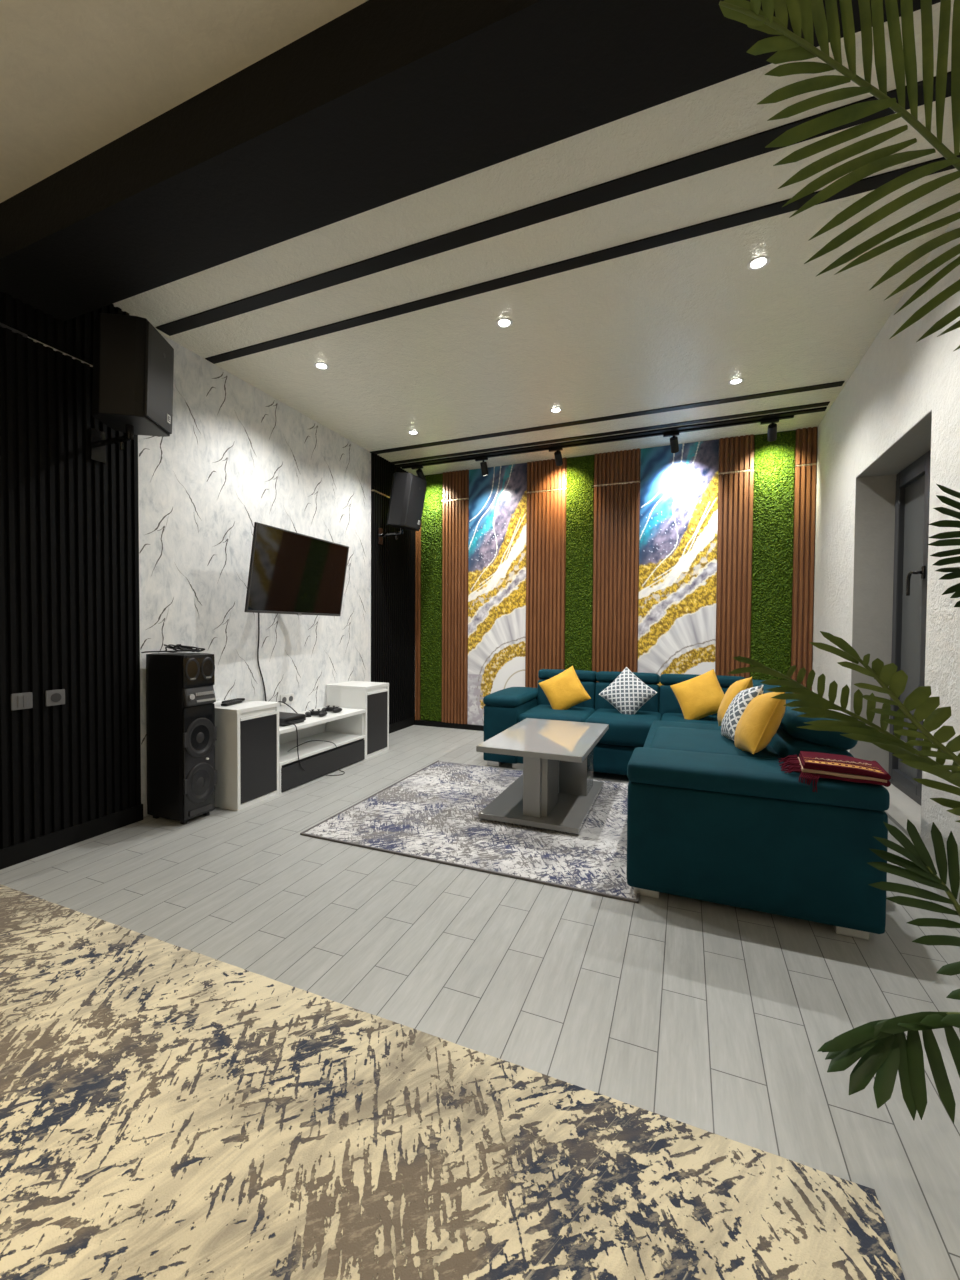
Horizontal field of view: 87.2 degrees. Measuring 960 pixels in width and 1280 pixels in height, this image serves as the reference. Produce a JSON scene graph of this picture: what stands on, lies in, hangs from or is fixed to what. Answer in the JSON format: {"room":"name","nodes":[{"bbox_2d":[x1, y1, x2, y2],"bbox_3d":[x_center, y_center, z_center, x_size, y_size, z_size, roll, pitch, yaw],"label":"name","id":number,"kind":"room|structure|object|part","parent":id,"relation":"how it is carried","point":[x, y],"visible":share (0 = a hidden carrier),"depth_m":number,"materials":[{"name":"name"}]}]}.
{"room":"living room","nodes":[
{"label":"living room","id":0,"kind":"room"},
{"bbox_2d":[28,334,370,817],"bbox_3d":[-2.251,-0.371,2.224,0.121,2.810,7.630,1,1,22],"label":"wall","id":1,"kind":"structure","parent":0,"point":[235,456],"depth_m":3.49,"materials":[{"name":"stone"}]},
{"bbox_2d":[0,292,140,848],"bbox_3d":[-2.773,-0.386,0.752,0.026,2.720,4.512,1,1,22],"label":"wall panel","id":2,"kind":"object","parent":1,"relation":"attached to","point":[70,621],"visible":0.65,"depth_m":2.48,"materials":[{"name":"black wood"}]},
{"bbox_2d":[11,692,32,709],"bbox_3d":[-2.118,0.283,2.332,0.013,0.076,0.080,1,1,22],"label":"switch plate","id":3,"kind":"object","parent":2,"relation":"attached to","point":[19,701],"visible":1,"depth_m":2.33,"materials":[{"name":"grey plastic"}]},
{"bbox_2d":[45,689,64,705],"bbox_3d":[-2.067,0.280,2.456,0.012,0.076,0.080,1,1,22],"label":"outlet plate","id":4,"kind":"object","parent":2,"relation":"attached to","point":[52,697],"visible":1,"depth_m":2.45,"materials":[{"name":"grey plastic"}]},
{"bbox_2d":[51,693,60,701],"bbox_3d":[-2.063,0.280,2.454,0.003,0.044,0.044,1,1,22],"label":"outlet","id":5,"kind":"object","parent":4,"relation":"attached to","point":[55,697],"depth_m":2.45,"materials":[{"name":"grey plastic"}]},
{"bbox_2d":[90,313,173,463],"bbox_3d":[-1.773,-1.235,2.543,0.448,0.623,0.329,1,1,22],"label":"wall speaker","id":6,"kind":"object","parent":2,"relation":"attached to","point":[133,363],"visible":1,"depth_m":2.40,"materials":[{"name":"black plastic"}]},
{"bbox_2d":[145,321,173,433],"bbox_3d":[-1.607,-1.303,2.531,0.027,0.446,0.244,0,1,-6],"label":"grille","id":7,"kind":"object","parent":6,"relation":"attached to","point":[159,354],"depth_m":2.51,"materials":[{"name":"black"}]},
{"bbox_2d":[0,804,142,869],"bbox_3d":[-2.780,1.019,0.784,0.030,0.090,4.512,1,1,22],"label":"baseboard","id":8,"kind":"structure","parent":1,"relation":"attached to","point":[12,855],"depth_m":2.52,"materials":[{"name":"black paint"}]},
{"bbox_2d":[138,435,141,803],"bbox_3d":[-1.930,-0.383,2.846,0.006,2.810,0.015,1,1,22],"label":"trim","id":9,"kind":"structure","parent":1,"relation":"attached to","point":[138,435],"depth_m":2.85,"materials":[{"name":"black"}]},
{"bbox_2d":[257,613,266,700],"bbox_3d":[-1.590,0.170,3.687,0.009,0.829,0.095,1,1,22],"label":"power cable","id":10,"kind":"object","parent":1,"relation":"attached to","point":[258,613],"visible":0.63,"depth_m":3.65,"materials":[{"name":"black plastic"}]},
{"bbox_2d":[280,693,293,704],"bbox_3d":[-1.500,0.461,3.922,0.014,0.080,0.140,1,1,22],"label":"wall socket","id":11,"kind":"object","parent":1,"relation":"attached to","point":[287,698],"visible":0.94,"depth_m":3.92,"materials":[{"name":"white plastic"}]},
{"bbox_2d":[245,522,348,615],"bbox_3d":[-1.383,-0.456,3.623,0.424,0.561,0.973,1,1,22],"label":"television","id":12,"kind":"object","parent":1,"relation":"attached to","point":[290,572],"visible":1,"depth_m":3.47,"materials":[{"name":"black plastic"}]},
{"bbox_2d":[371,453,414,724],"bbox_3d":[-0.900,-0.478,5.337,0.028,2.720,0.838,1,1,22],"label":"wall panel","id":13,"kind":"object","parent":1,"relation":"attached to","point":[392,562],"visible":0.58,"depth_m":5.25,"materials":[{"name":"black wood"}]},
{"bbox_2d":[378,472,426,544],"bbox_3d":[-0.787,-1.279,4.940,0.463,0.651,0.303,1,1,22],"label":"wall speaker","id":14,"kind":"object","parent":13,"relation":"attached to","point":[407,496],"visible":1,"depth_m":4.80,"materials":[{"name":"black plastic"}]},
{"bbox_2d":[405,475,426,529],"bbox_3d":[-0.619,-1.321,4.866,0.088,0.461,0.267,1,1,25],"label":"grille","id":15,"kind":"object","parent":14,"relation":"attached to","point":[415,487],"depth_m":4.83,"materials":[{"name":"black"}]},
{"bbox_2d":[389,717,414,733],"bbox_3d":[-0.908,0.927,5.370,0.030,0.090,0.840,1,1,22],"label":"baseboard","id":16,"kind":"structure","parent":1,"relation":"attached to","point":[409,722],"depth_m":5.47,"materials":[{"name":"black paint"}]},
{"bbox_2d":[0,725,959,1279],"bbox_3d":[-0.414,1.123,1.504,4.070,0.120,7.830,1,1,22],"label":"floor","id":17,"kind":"structure","parent":0,"point":[715,1018],"depth_m":1.66,"materials":[{"name":"grey wood"}]},
{"bbox_2d":[146,652,216,824],"bbox_3d":[-1.714,0.550,2.908,0.336,0.945,0.204,1,1,22],"label":"speaker","id":18,"kind":"object","parent":17,"relation":"on","point":[181,730],"visible":1,"depth_m":2.83},
{"bbox_2d":[141,644,204,652],"bbox_3d":[-1.763,0.047,2.909,0.260,0.056,0.214,1,1,22],"label":"cable bundle","id":19,"kind":"object","parent":18,"relation":"on","point":[182,648],"visible":1,"depth_m":2.86,"materials":[{"name":"black plastic"}]},
{"bbox_3d":[-1.588,0.316,2.851,0.051,0.103,0.188,1,1,22],"label":"control panel","id":20,"kind":"part","parent":18,"relation":"part of","materials":[{"name":"grey plastic"}]},
{"bbox_2d":[214,699,278,810],"bbox_3d":[-1.567,0.713,3.233,0.408,0.607,0.339,1,1,22],"label":"tv cabinet","id":21,"kind":"object","parent":17,"relation":"on","point":[247,742],"visible":0.73,"depth_m":3.08,"materials":[{"name":"white laminate"}]},
{"bbox_2d":[221,700,242,705],"bbox_3d":[-1.574,0.399,3.200,0.044,0.020,0.170,1,1,6],"label":"remote control","id":22,"kind":"object","parent":21,"relation":"on","point":[229,703],"visible":1,"depth_m":3.17,"materials":[{"name":"black plastic"}]},
{"bbox_2d":[222,698,244,702],"bbox_3d":[-1.608,0.397,3.289,0.044,0.020,0.170,1,1,14],"label":"remote control","id":23,"kind":"object","parent":21,"relation":"on","point":[242,699],"visible":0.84,"depth_m":3.29,"materials":[{"name":"black plastic"}]},
{"bbox_3d":[-1.389,0.734,3.161,0.018,0.500,0.287,1,1,22],"label":"door","id":24,"kind":"part","parent":21,"relation":"part of","materials":[{"name":"black laminate"}]},
{"bbox_3d":[-1.386,0.475,3.155,0.021,0.016,0.287,1,1,22],"label":"handle","id":25,"kind":"part","parent":21,"relation":"part of","materials":[{"name":"white laminate"}]},
{"bbox_2d":[279,706,365,793],"bbox_3d":[-1.323,0.794,3.837,0.405,0.420,0.961,1,1,22],"label":"tv stand","id":26,"kind":"object","parent":17,"relation":"on","point":[345,728],"visible":0.61,"depth_m":3.85,"materials":[{"name":"white laminate"}]},
{"bbox_2d":[279,712,305,725],"bbox_3d":[-1.419,0.560,3.583,0.282,0.057,0.220,1,1,22],"label":"game console","id":27,"kind":"object","parent":26,"relation":"on","point":[285,718],"visible":0.55,"depth_m":3.53,"materials":[{"name":"black plastic"}]},
{"bbox_2d":[278,701,310,716],"bbox_3d":[-1.438,0.522,3.786,0.312,0.123,0.105,0,2,-30],"label":"cable","id":28,"kind":"object","parent":26,"relation":"on","point":[278,701],"visible":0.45,"depth_m":3.82,"materials":[{"name":"black plastic"}]},
{"bbox_2d":[288,723,304,770],"bbox_3d":[-1.261,0.742,3.475,0.111,0.345,0.048,0,1,-27],"label":"charging cable","id":29,"kind":"object","parent":26,"relation":"hanging from","point":[288,723],"visible":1,"depth_m":3.46,"materials":[{"name":"black plastic"}]},
{"bbox_2d":[287,740,336,751],"bbox_3d":[-1.234,0.780,3.724,0.374,0.077,0.017,-1,2,-40],"label":"cable","id":30,"kind":"object","parent":26,"relation":"attached to","point":[312,740],"visible":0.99,"depth_m":3.73,"materials":[{"name":"black plastic"}]},
{"bbox_2d":[305,709,326,716],"bbox_3d":[-1.256,0.557,3.852,0.164,0.052,0.099,0,1,-6],"label":"game controller","id":31,"kind":"object","parent":26,"relation":"on","point":[312,712],"visible":0.99,"depth_m":3.85,"materials":[{"name":"black plastic"}]},
{"bbox_3d":[-1.144,0.919,3.767,0.016,0.160,0.937,1,1,22],"label":"drawer","id":32,"kind":"part","parent":26,"relation":"part of","materials":[{"name":"black laminate"}]},
{"bbox_2d":[322,705,341,712],"bbox_3d":[-1.195,0.553,4.041,0.164,0.052,0.099,1,1,8],"label":"game controller","id":33,"kind":"object","parent":26,"relation":"on","point":[334,709],"visible":0.93,"depth_m":4.03,"materials":[{"name":"black plastic"}]},
{"bbox_2d":[326,681,388,758],"bbox_3d":[-1.072,0.688,4.446,0.408,0.607,0.359,1,1,22],"label":"tv cabinet","id":34,"kind":"object","parent":17,"relation":"on","point":[373,697],"visible":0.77,"depth_m":4.32,"materials":[{"name":"white laminate"}]},
{"bbox_3d":[-0.894,0.709,4.374,0.018,0.500,0.307,1,1,22],"label":"door","id":35,"kind":"part","parent":34,"relation":"part of","materials":[{"name":"black laminate"}]},
{"bbox_3d":[-0.891,0.451,4.367,0.021,0.016,0.307,1,1,22],"label":"handle","id":36,"kind":"part","parent":34,"relation":"part of","materials":[{"name":"white laminate"}]},
{"bbox_2d":[0,884,904,1279],"bbox_3d":[-1.207,1.079,0.290,3.140,0.012,2.788,1,1,22],"label":"area rug","id":37,"kind":"object","parent":17,"relation":"on","point":[168,1111],"visible":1,"depth_m":1.04,"materials":[{"name":"beige carpet"}]},
{"bbox_2d":[300,760,639,902],"bbox_3d":[0.145,1.025,3.092,1.716,0.010,1.607,1,1,22],"label":"area rug","id":38,"kind":"object","parent":17,"relation":"on","point":[431,814],"visible":0.74,"depth_m":2.69,"materials":[{"name":"grey carpet"}]},
{"bbox_2d":[476,718,608,833],"bbox_3d":[0.439,0.808,3.197,0.598,0.428,0.980,1,1,22],"label":"coffee table","id":39,"kind":"object","parent":38,"relation":"on","point":[556,789],"visible":1,"depth_m":2.94,"materials":[{"name":"grey wood"}]},
{"bbox_3d":[0.421,0.994,3.164,0.570,0.030,0.880,1,1,22],"label":"plate","id":40,"kind":"part","parent":39,"relation":"part of","materials":[{"name":"grey wood"}]},
{"bbox_3d":[0.440,0.595,3.192,0.594,0.002,0.976,1,1,22],"label":"gloss panel","id":41,"kind":"part","parent":39,"relation":"part of","materials":[{"name":"grey"}]},
{"bbox_3d":[0.551,0.806,3.097,0.175,0.349,0.680,1,1,22],"label":"panel","id":42,"kind":"part","parent":39,"relation":"part of","materials":[{"name":"grey wood"}]},
{"bbox_2d":[483,669,889,939],"bbox_3d":[0.901,0.653,3.323,2.174,0.752,2.571,1,1,22],"label":"sofa","id":43,"kind":"object","parent":17,"relation":"on","point":[711,819],"visible":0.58,"depth_m":1.96,"materials":[{"name":"teal fabric"}]},
{"bbox_3d":[0.319,0.737,4.380,0.285,0.450,0.878,1,1,22],"label":"armrest","id":44,"kind":"part","parent":43,"relation":"part of","materials":[{"name":"teal fabric"}]},
{"bbox_2d":[519,704,594,721],"bbox_3d":[0.634,0.660,4.084,0.514,0.202,0.605,1,1,22],"label":"seat cushion","id":45,"kind":"object","parent":43,"relation":"on","point":[579,712],"depth_m":3.95,"materials":[{"name":"teal fabric"}]},
{"bbox_2d":[538,666,590,709],"bbox_3d":[0.689,0.415,4.129,0.425,0.402,0.181,1,1,8],"label":"throw cushion","id":46,"kind":"object","parent":43,"relation":"on","point":[564,690],"visible":0.85,"depth_m":4.08,"materials":[{"name":"yellow fabric"}]},
{"bbox_3d":[0.786,0.508,4.475,0.500,0.321,0.351,1,1,22],"label":"backrest","id":47,"kind":"part","parent":43,"relation":"part of","materials":[{"name":"teal fabric"}]},
{"bbox_2d":[585,708,661,746],"bbox_3d":[1.114,0.668,3.888,0.522,0.202,0.605,1,1,22],"label":"seat cushion","id":48,"kind":"object","parent":43,"relation":"on","point":[625,730],"depth_m":3.65,"materials":[{"name":"teal fabric"}]},
{"bbox_3d":[1.256,0.516,4.284,0.505,0.321,0.351,1,1,22],"label":"backrest","id":49,"kind":"part","parent":43,"relation":"part of","materials":[{"name":"teal fabric"}]},
{"bbox_2d":[599,667,656,714],"bbox_3d":[1.152,0.417,3.940,0.410,0.405,0.192,2,2,43],"label":"throw cushion","id":50,"kind":"object","parent":43,"relation":"on","point":[627,693],"visible":0.9,"depth_m":3.89,"materials":[{"name":"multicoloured fabric"}]},
{"bbox_2d":[661,713,718,724],"bbox_3d":[1.628,0.676,3.678,0.588,0.202,0.605,1,1,22],"label":"seat cushion","id":51,"kind":"object","parent":43,"relation":"on","point":[712,719],"depth_m":3.68,"materials":[{"name":"teal fabric"}]},
{"bbox_3d":[1.786,0.524,4.067,0.630,0.321,0.351,1,1,22],"label":"backrest","id":52,"kind":"part","parent":43,"relation":"part of","materials":[{"name":"teal fabric"}]},
{"bbox_2d":[670,669,724,719],"bbox_3d":[1.617,0.416,3.702,0.429,0.404,0.196,1,1,25],"label":"throw cushion","id":53,"kind":"object","parent":43,"relation":"on","point":[701,696],"visible":0.81,"depth_m":3.65,"materials":[{"name":"yellow fabric"}]},
{"bbox_2d":[650,726,781,759],"bbox_3d":[1.160,0.554,2.508,0.578,0.129,0.620,1,1,22],"label":"seat cushion","id":54,"kind":"object","parent":43,"relation":"on","point":[670,738],"depth_m":2.41,"materials":[{"name":"teal fabric"}]},
{"bbox_2d":[717,677,752,725],"bbox_3d":[1.441,0.355,2.854,0.168,0.321,0.344,1,1,19],"label":"throw cushion","id":55,"kind":"object","parent":43,"relation":"on","point":[736,687],"visible":0.53,"depth_m":2.77,"materials":[{"name":"yellow fabric"}]},
{"bbox_2d":[721,685,763,740],"bbox_3d":[1.297,0.367,2.502,0.176,0.321,0.333,1,1,11],"label":"throw cushion","id":56,"kind":"object","parent":43,"relation":"on","point":[739,703],"visible":0.72,"depth_m":2.42,"materials":[{"name":"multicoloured fabric"}]},
{"bbox_3d":[1.067,0.804,2.054,0.876,0.436,0.324,1,1,22],"label":"panel","id":57,"kind":"part","parent":43,"relation":"part of","materials":[{"name":"teal fabric"}]},
{"bbox_2d":[734,692,785,753],"bbox_3d":[1.243,0.367,2.249,0.183,0.326,0.341,1,1,11],"label":"throw cushion","id":58,"kind":"object","parent":43,"relation":"on","point":[760,721],"visible":0.87,"depth_m":2.14,"materials":[{"name":"yellow fabric"}]},
{"bbox_3d":[1.532,0.579,2.417,0.307,0.301,0.674,1,1,22],"label":"backrest","id":59,"kind":"part","parent":43,"relation":"part of","materials":[{"name":"teal fabric"}]},
{"bbox_2d":[778,751,890,791],"bbox_3d":[1.312,0.495,1.890,0.326,0.099,0.251,1,1,28],"label":"folded blanket","id":60,"kind":"object","parent":43,"relation":"on","point":[811,765],"visible":1,"depth_m":1.83,"materials":[{"name":"red fabric"}]},
{"bbox_2d":[719,0,959,1123],"bbox_3d":[0.845,0.015,0.768,0.949,2.147,1.378,1,1,22],"label":"potted palm","id":61,"kind":"object","parent":17,"relation":"on","point":[882,1048],"visible":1,"depth_m":0.76,"materials":[{"name":"green plant"}]},
{"bbox_2d":[0,0,959,475],"bbox_3d":[-0.302,-1.804,1.400,4.270,0.120,7.830,1,1,22],"label":"ceiling","id":62,"kind":"structure","parent":0,"point":[672,324],"depth_m":2.41,"materials":[{"name":"paint"}]},
{"bbox_2d":[314,362,328,369],"bbox_3d":[-1.034,-1.788,3.292,0.096,0.006,0.096,1,1,22],"label":"recessed light","id":63,"kind":"object","parent":62,"relation":"in","point":[319,365],"visible":1,"depth_m":3.29,"materials":[{"name":"white"}]},
{"bbox_2d":[408,430,418,434],"bbox_3d":[-0.583,-1.811,4.404,0.096,0.006,0.096,1,1,22],"label":"recessed light","id":64,"kind":"object","parent":62,"relation":"in","point":[412,432],"visible":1,"depth_m":4.40,"materials":[{"name":"white"}]},
{"bbox_2d":[0,0,940,321],"bbox_3d":[-0.385,-1.640,1.601,3.970,0.220,0.355,1,1,22],"label":"beam","id":65,"kind":"structure","parent":62,"relation":"attached to","point":[383,102],"depth_m":1.53,"materials":[{"name":"black paint"}]},
{"bbox_2d":[496,317,512,327],"bbox_3d":[0.135,-1.770,2.815,0.096,0.006,0.096,1,1,22],"label":"recessed light","id":66,"kind":"object","parent":62,"relation":"in","point":[501,322],"visible":1,"depth_m":2.81,"materials":[{"name":"white"}]},
{"bbox_2d":[156,71,950,335],"bbox_3d":[-0.073,-1.763,2.201,3.810,0.016,0.085,1,1,22],"label":"trim","id":67,"kind":"structure","parent":62,"relation":"attached to","point":[754,145],"depth_m":2.07,"materials":[{"name":"black paint"}]},
{"bbox_2d":[550,407,561,412],"bbox_3d":[0.592,-1.792,3.935,0.096,0.006,0.096,1,1,22],"label":"recessed light","id":68,"kind":"object","parent":62,"relation":"in","point":[556,409],"visible":1,"depth_m":3.93,"materials":[{"name":"white"}]},
{"bbox_2d":[205,153,959,363],"bbox_3d":[0.039,-1.770,2.517,3.840,0.016,0.065,1,1,22],"label":"trim","id":69,"kind":"structure","parent":62,"relation":"attached to","point":[873,182],"depth_m":2.33,"materials":[{"name":"black paint"}]},
{"bbox_2d":[370,381,844,453],"bbox_3d":[0.723,-1.804,4.206,3.850,0.016,0.070,1,1,22],"label":"trim","id":70,"kind":"structure","parent":62,"relation":"attached to","point":[840,383],"depth_m":4.02,"materials":[{"name":"black paint"}]},
{"bbox_2d":[391,401,829,463],"bbox_3d":[0.843,-1.810,4.513,3.840,0.016,0.060,1,1,22],"label":"trim","id":71,"kind":"structure","parent":62,"relation":"attached to","point":[822,403],"depth_m":4.33,"materials":[{"name":"black paint"}]},
{"bbox_2d":[395,406,826,468],"bbox_3d":[0.891,-1.797,4.604,3.820,0.024,0.085,1,1,22],"label":"track","id":72,"kind":"object","parent":62,"relation":"attached to","point":[784,415],"visible":1,"depth_m":4.45,"materials":[{"name":"black metal"}]},
{"bbox_2d":[411,466,425,480],"bbox_3d":[-0.639,-1.736,5.304,0.130,0.148,0.134,1,1,22],"label":"track spotlight","id":73,"kind":"object","parent":72,"relation":"attached to","point":[419,471],"visible":0.76,"depth_m":5.26,"materials":[{"name":"black plastic"}]},
{"bbox_2d":[475,457,487,475],"bbox_3d":[0.023,-1.716,5.014,0.130,0.166,0.108,1,1,22],"label":"track spotlight","id":74,"kind":"object","parent":72,"relation":"hanging from","point":[484,470],"visible":1,"depth_m":4.98,"materials":[{"name":"black plastic"}]},
{"bbox_2d":[549,448,562,465],"bbox_3d":[0.722,-1.716,4.750,0.130,0.144,0.136,1,1,22],"label":"track spotlight","id":75,"kind":"object","parent":72,"relation":"attached to","point":[558,457],"visible":1,"depth_m":4.71,"materials":[{"name":"black plastic"}]},
{"bbox_2d":[663,432,678,452],"bbox_3d":[1.656,-1.697,4.364,0.130,0.153,0.131,1,1,22],"label":"track spotlight","id":76,"kind":"object","parent":72,"relation":"attached to","point":[674,445],"visible":1,"depth_m":4.33,"materials":[{"name":"black plastic"}]},
{"bbox_2d":[760,419,778,441],"bbox_3d":[2.341,-1.689,4.088,0.130,0.148,0.134,1,1,22],"label":"track spotlight","id":77,"kind":"object","parent":72,"relation":"attached to","point":[772,427],"visible":1,"depth_m":4.05,"materials":[{"name":"black plastic"}]},
{"bbox_2d":[728,378,743,384],"bbox_3d":[1.757,-1.774,3.460,0.096,0.006,0.096,1,1,22],"label":"recessed light","id":78,"kind":"object","parent":62,"relation":"in","point":[735,381],"visible":1,"depth_m":3.46,"materials":[{"name":"white"}]},
{"bbox_2d":[747,255,769,269],"bbox_3d":[1.294,-1.751,2.342,0.096,0.006,0.096,1,1,22],"label":"recessed light","id":79,"kind":"object","parent":62,"relation":"in","point":[758,262],"visible":1,"depth_m":2.34,"materials":[{"name":"white"}]},
{"bbox_2d":[415,455,718,721],"bbox_3d":[1.152,-0.412,5.020,4.270,2.810,0.120,1,1,22],"label":"wall","id":80,"kind":"structure","parent":0,"point":[640,455],"depth_m":4.79,"materials":[{"name":"paint"}]},
{"bbox_2d":[415,476,420,719],"bbox_3d":[-0.702,-0.468,5.697,0.067,2.752,0.026,1,1,22],"label":"panel","id":81,"kind":"object","parent":80,"relation":"attached to","point":[418,533],"visible":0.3,"depth_m":5.70,"materials":[{"name":"brown wood"}]},
{"bbox_2d":[420,473,442,721],"bbox_3d":[-0.548,-0.465,5.628,0.271,2.752,0.030,1,1,22],"label":"grass strip","id":82,"kind":"object","parent":80,"relation":"attached to","point":[432,515],"visible":0.98,"depth_m":5.63,"materials":[{"name":"green plant"}]},
{"bbox_2d":[414,720,483,730],"bbox_3d":[1.036,0.965,5.014,3.840,0.055,0.030,1,1,22],"label":"baseboard","id":83,"kind":"structure","parent":80,"relation":"attached to","point":[416,722],"depth_m":5.56,"materials":[{"name":"black paint"}]},
{"bbox_2d":[442,470,468,723],"bbox_3d":[-0.276,-0.461,5.523,0.312,2.752,0.026,1,1,22],"label":"panel","id":84,"kind":"object","parent":80,"relation":"attached to","point":[455,527],"visible":1,"depth_m":5.51,"materials":[{"name":"brown wood"}]},
{"bbox_2d":[467,463,526,725],"bbox_3d":[0.175,-0.453,5.350,0.651,2.755,0.006,1,1,22],"label":"mural","id":85,"kind":"object","parent":80,"relation":"attached to","point":[497,499],"visible":0.88,"depth_m":5.34},
{"bbox_2d":[525,458,566,687],"bbox_3d":[0.664,-0.446,5.139,0.411,2.752,0.026,1,1,22],"label":"panel","id":86,"kind":"object","parent":80,"relation":"attached to","point":[546,509],"visible":0.79,"depth_m":5.13,"materials":[{"name":"brown wood"}]},
{"bbox_2d":[565,455,593,670],"bbox_3d":[0.980,-0.441,5.005,0.275,2.752,0.030,1,1,22],"label":"grass strip","id":87,"kind":"object","parent":80,"relation":"attached to","point":[580,470],"visible":0.78,"depth_m":5.00,"materials":[{"name":"green plant"}]},
{"bbox_2d":[592,448,640,681],"bbox_3d":[1.308,-0.436,4.877,0.430,2.752,0.026,1,1,22],"label":"panel","id":88,"kind":"object","parent":80,"relation":"attached to","point":[617,505],"visible":0.84,"depth_m":4.86,"materials":[{"name":"brown wood"}]},
{"bbox_2d":[638,439,718,685],"bbox_3d":[1.823,-0.427,4.677,0.671,2.755,0.006,1,1,22],"label":"mural","id":89,"kind":"object","parent":80,"relation":"attached to","point":[679,490],"visible":0.78,"depth_m":4.66},
{"bbox_2d":[715,434,753,677],"bbox_3d":[2.260,-0.421,4.489,0.278,2.752,0.026,1,1,22],"label":"panel","id":90,"kind":"object","parent":80,"relation":"attached to","point":[736,454],"visible":0.8,"depth_m":4.47,"materials":[{"name":"brown wood"}]},
{"bbox_2d":[750,430,795,686],"bbox_3d":[2.531,-0.416,4.372,0.313,2.752,0.030,1,1,22],"label":"grass strip","id":91,"kind":"object","parent":80,"relation":"attached to","point":[774,461],"visible":0.8,"depth_m":4.37,"materials":[{"name":"green plant"}]},
{"bbox_2d":[791,426,817,693],"bbox_3d":[2.750,-0.413,4.289,0.155,2.752,0.026,1,1,22],"label":"panel","id":92,"kind":"object","parent":80,"relation":"attached to","point":[806,438],"visible":0.83,"depth_m":4.27,"materials":[{"name":"brown wood"}]},
{"bbox_2d":[812,209,959,910],"bbox_3d":[1.526,-0.311,0.683,0.300,2.810,7.630,1,1,22],"label":"wall","id":93,"kind":"structure","parent":0,"point":[899,379],"depth_m":2.50,"materials":[{"name":"paint"}]},
{"bbox_2d":[849,410,931,836],"bbox_3d":[2.350,-0.051,2.714,0.299,1.970,1.088,1,1,22],"label":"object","id":94,"kind":"structure","parent":93,"relation":"attached to","point":[876,485],"depth_m":3.22,"materials":[{"name":"paint"}]},
{"bbox_2d":[882,784,920,836],"bbox_3d":[2.343,0.923,2.736,0.300,0.020,1.080,1,1,22],"label":"window sill","id":95,"kind":"structure","parent":93,"relation":"attached to","point":[902,807],"depth_m":2.70,"materials":[{"name":"paint"}]},
{"bbox_2d":[888,449,930,804],"bbox_3d":[2.405,-0.059,2.691,0.141,1.944,1.078,1,1,22],"label":"window","id":96,"kind":"structure","parent":93,"relation":"in","point":[912,496],"depth_m":2.96,"materials":[{"name":"grey"}]},
{"bbox_3d":[2.519,-0.063,2.915,0.018,1.728,0.361,1,1,22],"label":"pane","id":97,"kind":"part","parent":96,"relation":"part of","materials":[{"name":"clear glass"}]},
{"bbox_3d":[2.397,-0.325,2.775,0.055,0.155,0.103,1,1,22],"label":"handle","id":98,"kind":"part","parent":96,"relation":"part of","materials":[{"name":"black plastic"}]}
]}

